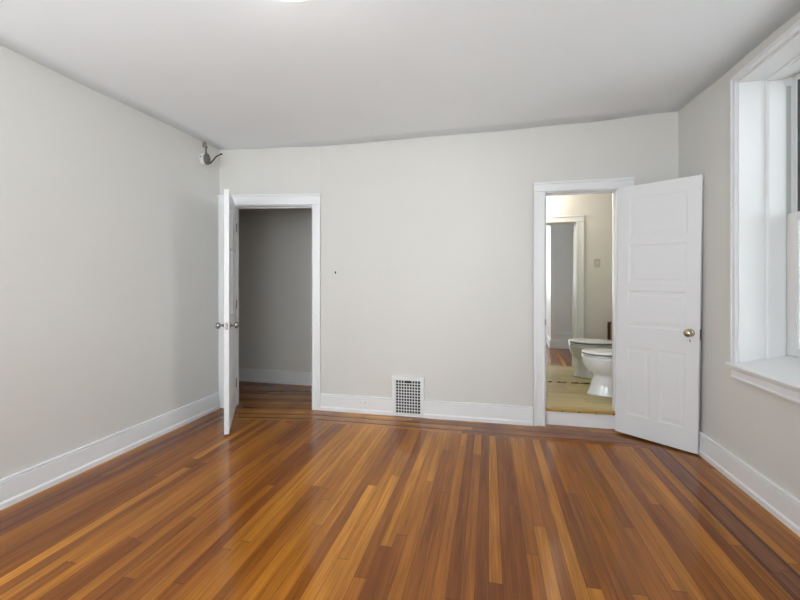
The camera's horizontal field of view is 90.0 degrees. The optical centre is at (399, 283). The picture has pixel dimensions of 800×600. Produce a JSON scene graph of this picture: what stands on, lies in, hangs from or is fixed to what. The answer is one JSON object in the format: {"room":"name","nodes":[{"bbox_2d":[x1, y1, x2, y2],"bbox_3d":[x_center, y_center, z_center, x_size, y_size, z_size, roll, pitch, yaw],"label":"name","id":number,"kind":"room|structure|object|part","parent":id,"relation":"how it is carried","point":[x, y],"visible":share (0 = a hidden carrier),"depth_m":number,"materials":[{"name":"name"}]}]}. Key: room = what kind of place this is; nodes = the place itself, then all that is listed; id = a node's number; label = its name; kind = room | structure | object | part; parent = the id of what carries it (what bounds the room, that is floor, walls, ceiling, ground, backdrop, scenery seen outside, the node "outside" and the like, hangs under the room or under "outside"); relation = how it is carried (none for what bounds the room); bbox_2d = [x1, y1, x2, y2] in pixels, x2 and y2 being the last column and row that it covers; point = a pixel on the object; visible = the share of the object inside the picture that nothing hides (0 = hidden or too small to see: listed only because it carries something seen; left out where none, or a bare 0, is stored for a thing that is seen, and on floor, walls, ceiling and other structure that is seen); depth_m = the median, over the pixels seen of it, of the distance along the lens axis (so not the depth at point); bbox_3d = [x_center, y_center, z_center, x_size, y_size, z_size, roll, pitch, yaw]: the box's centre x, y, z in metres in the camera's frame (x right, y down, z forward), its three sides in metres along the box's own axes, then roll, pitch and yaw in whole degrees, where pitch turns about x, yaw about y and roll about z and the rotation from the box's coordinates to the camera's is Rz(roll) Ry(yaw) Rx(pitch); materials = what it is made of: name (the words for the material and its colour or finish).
{"room":"empty bedroom","nodes":[
{"label":"empty bedroom","id":0,"kind":"room"},
{"bbox_2d":[0,45,219,478],"bbox_3d":[-2.493,-0.205,1.527,0.130,2.950,5.360,0,0,13],"label":"wall","id":1,"kind":"structure","parent":0,"point":[109,210],"depth_m":2.78,"materials":[{"name":"paint"}]},
{"bbox_2d":[0,392,219,509],"bbox_3d":[-2.409,1.188,1.549,0.026,0.165,5.180,0,0,13],"label":"baseboard","id":2,"kind":"structure","parent":1,"relation":"attached to","point":[16,487],"depth_m":2.79,"materials":[{"name":"paint"}]},
{"bbox_2d":[199,142,221,164],"bbox_3d":[-1.802,-1.260,3.847,0.215,0.220,0.097,0,0,13],"label":"security camera","id":3,"kind":"object","parent":1,"relation":"attached to","point":[205,159],"visible":1,"depth_m":3.84,"materials":[{"name":"white plastic"}]},
{"bbox_3d":[-1.892,-1.210,3.868,0.030,0.110,0.096,0,0,13],"label":"plate","id":4,"kind":"part","parent":3,"relation":"part of","materials":[{"name":"white plastic"}]},
{"bbox_2d":[220,146,320,205],"bbox_3d":[-1.394,-0.205,4.146,1.193,2.950,0.130,0,0,4],"label":"wall","id":5,"kind":"structure","parent":0,"point":[286,170],"depth_m":4.08,"materials":[{"name":"paint"}]},
{"bbox_2d":[216,189,238,434],"bbox_3d":[-1.568,0.232,3.701,0.180,2.040,0.808,0,0,-18],"label":"door","id":6,"kind":"structure","parent":5,"relation":"in","point":[230,324],"depth_m":3.38,"materials":[{"name":"paint"}]},
{"bbox_3d":[-1.520,0.350,3.372,0.061,0.057,0.057,0,0,-18],"label":"knob","id":7,"kind":"part","parent":6,"relation":"part of","materials":[{"name":"silver metal"}]},
{"bbox_3d":[-1.407,0.350,3.409,0.061,0.057,0.057,0,0,-18],"label":"knob","id":8,"kind":"part","parent":6,"relation":"part of","materials":[{"name":"silver metal"}]},
{"bbox_2d":[218,193,320,409],"bbox_3d":[-1.339,0.180,4.130,1.082,2.180,0.157,0,0,4],"label":"door frame","id":9,"kind":"structure","parent":5,"relation":"attached to","point":[249,201],"depth_m":4.05,"materials":[{"name":"paint"}]},
{"bbox_3d":[-1.801,0.235,4.093,0.165,2.070,0.027,0,0,4],"label":"casing","id":10,"kind":"part","parent":9,"relation":"part of","materials":[{"name":"paint"}]},
{"bbox_3d":[-1.343,-0.855,4.065,1.082,0.110,0.027,0,0,4],"label":"head casing","id":11,"kind":"part","parent":9,"relation":"part of","materials":[{"name":"paint"}]},
{"bbox_3d":[-0.846,0.235,4.034,0.085,2.070,0.027,0,0,4],"label":"casing","id":12,"kind":"part","parent":9,"relation":"part of","materials":[{"name":"paint"}]},
{"bbox_2d":[239,208,311,371],"bbox_3d":[-1.512,-0.105,5.186,3.400,2.750,0.130,0,0,13],"label":"wall","id":13,"kind":"structure","parent":0,"point":[275,245],"depth_m":5.14,"materials":[{"name":"paint"}]},
{"bbox_2d":[239,368,311,385],"bbox_3d":[-1.529,1.188,5.110,3.200,0.165,0.026,0,0,13],"label":"baseboard","id":14,"kind":"structure","parent":13,"relation":"attached to","point":[245,375],"depth_m":5.12,"materials":[{"name":"paint"}]},
{"bbox_2d":[0,381,799,599],"bbox_3d":[-1.006,1.300,1.803,5.855,0.060,6.295,0,0,13],"label":"floor","id":15,"kind":"structure","parent":0,"point":[297,501],"depth_m":2.16,"materials":[{"name":"brown wood"}]},
{"bbox_2d":[546,411,614,428],"bbox_3d":[1.599,1.208,3.566,0.582,0.123,0.015,0,0,13],"label":"step riser","id":16,"kind":"structure","parent":15,"relation":"on","point":[552,417],"depth_m":3.56,"materials":[{"name":"paint"}]},
{"bbox_2d":[0,0,799,149],"bbox_3d":[-0.325,-1.518,1.189,4.270,0.324,5.400,0,0,13],"label":"ceiling","id":17,"kind":"structure","parent":0,"point":[224,74],"depth_m":2.45,"materials":[{"name":"paint"}]},
{"bbox_2d":[321,112,677,406],"bbox_3d":[0.852,-0.205,3.744,3.360,2.950,0.130,0,0,13],"label":"wall","id":18,"kind":"structure","parent":0,"point":[428,241],"depth_m":3.77,"materials":[{"name":"paint"}]},
{"bbox_2d":[332,269,336,275],"bbox_3d":[-0.660,-0.115,4.012,0.054,0.070,0.004,0,0,13],"label":"wall anchor","id":19,"kind":"object","parent":18,"relation":"attached to","point":[334,271],"visible":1,"depth_m":4.01,"materials":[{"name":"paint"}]},
{"bbox_2d":[392,376,423,417],"bbox_3d":[0.077,1.079,3.834,0.311,0.375,0.030,0,0,13],"label":"air vent","id":20,"kind":"object","parent":18,"relation":"in","point":[407,392],"visible":1,"depth_m":3.83,"materials":[{"name":"metal"}]},
{"bbox_2d":[320,393,532,425],"bbox_3d":[0.196,1.188,3.810,2.041,0.165,0.026,0,0,13],"label":"baseboard","id":21,"kind":"structure","parent":18,"relation":"attached to","point":[446,410],"depth_m":3.75,"materials":[{"name":"paint"}]},
{"bbox_2d":[533,177,634,426],"bbox_3d":[1.614,0.180,3.578,0.819,2.180,0.190,0,0,13],"label":"door frame","id":22,"kind":"structure","parent":18,"relation":"attached to","point":[541,190],"depth_m":3.57,"materials":[{"name":"paint"}]},
{"bbox_3d":[1.245,0.225,3.577,0.100,2.090,0.027,0,0,13],"label":"casing","id":23,"kind":"part","parent":22,"relation":"part of","materials":[{"name":"paint"}]},
{"bbox_3d":[1.597,-0.865,3.499,0.819,0.090,0.027,0,0,13],"label":"head casing","id":24,"kind":"part","parent":22,"relation":"part of","materials":[{"name":"paint"}]},
{"bbox_2d":[615,174,703,453],"bbox_3d":[2.036,0.223,3.185,0.178,2.062,0.594,0,1,-39],"label":"door","id":25,"kind":"structure","parent":18,"relation":"in","point":[660,224],"depth_m":3.14,"materials":[{"name":"paint"}]},
{"bbox_3d":[2.138,0.365,2.965,0.061,0.059,0.059,0,1,-39],"label":"knob","id":26,"kind":"part","parent":25,"relation":"part of","materials":[{"name":"gold metal"}]},
{"bbox_2d":[546,382,612,409],"bbox_3d":[1.720,1.135,4.059,1.800,0.040,1.000,0,0,13],"label":"floor","id":27,"kind":"structure","parent":0,"point":[572,395],"depth_m":3.93,"materials":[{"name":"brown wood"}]},
{"bbox_2d":[546,406,614,414],"bbox_3d":[1.598,1.128,3.563,0.582,0.034,0.051,0,0,13],"label":"threshold","id":28,"kind":"object","parent":27,"relation":"attached to","point":[548,408],"visible":0.88,"depth_m":3.54,"materials":[{"name":"brown wood"}]},
{"bbox_2d":[581,348,611,397],"bbox_3d":[2.230,0.738,4.007,0.770,0.755,0.444,0,0,13],"label":"toilet","id":29,"kind":"object","parent":27,"relation":"on","point":[598,361],"visible":0.28,"depth_m":3.96,"materials":[{"name":"white ceramic"}]},
{"bbox_3d":[2.102,0.716,4.035,0.507,0.013,0.376,0,0,13],"label":"seat","id":30,"kind":"part","parent":29,"relation":"part of","materials":[{"name":"white plastic"}]},
{"bbox_3d":[2.105,0.684,4.035,0.511,0.022,0.374,0,0,13],"label":"lid","id":31,"kind":"part","parent":29,"relation":"part of","materials":[{"name":"white plastic"}]},
{"bbox_2d":[678,12,799,499],"bbox_3d":[1.911,-0.205,0.623,0.360,2.950,5.505,0,0,13],"label":"wall","id":32,"kind":"structure","parent":0,"point":[760,427],"depth_m":2.71,"materials":[{"name":"paint"}]},
{"bbox_2d":[698,431,799,536],"bbox_3d":[2.040,1.188,2.095,0.026,0.165,2.575,0,0,13],"label":"baseboard","id":33,"kind":"structure","parent":32,"relation":"attached to","point":[781,504],"depth_m":2.36,"materials":[{"name":"paint"}]},
{"bbox_2d":[725,20,799,403],"bbox_3d":[2.178,-0.359,1.975,0.393,1.934,1.210,0,0,13],"label":"window","id":34,"kind":"structure","parent":32,"relation":"in","point":[765,93],"depth_m":2.49,"materials":[{"name":"paint"}]},
{"bbox_3d":[2.178,0.485,1.975,0.393,0.098,1.210,0,0,13],"label":"sill","id":35,"kind":"part","parent":34,"relation":"part of","materials":[{"name":"paint"}]},
{"bbox_3d":[2.289,0.003,1.950,0.030,0.870,1.078,0,0,13],"label":"sash","id":36,"kind":"part","parent":34,"relation":"part of","materials":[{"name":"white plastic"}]},
{"bbox_3d":[2.320,-0.835,1.943,0.030,0.879,1.068,0,0,13],"label":"sash","id":37,"kind":"part","parent":34,"relation":"part of","materials":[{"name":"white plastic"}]},
{"bbox_3d":[1.887,-0.105,4.577,1.900,2.750,0.085,0,0,13],"label":"wall","id":38,"kind":"structure","parent":0,"visible":0},
{"bbox_2d":[546,193,611,383],"bbox_3d":[1.964,-0.086,4.484,1.490,2.399,0.010,0,0,14],"label":"mirror","id":39,"kind":"object","parent":38,"relation":"attached to","point":[578,227],"visible":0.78,"depth_m":4.48,"materials":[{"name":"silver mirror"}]}
]}

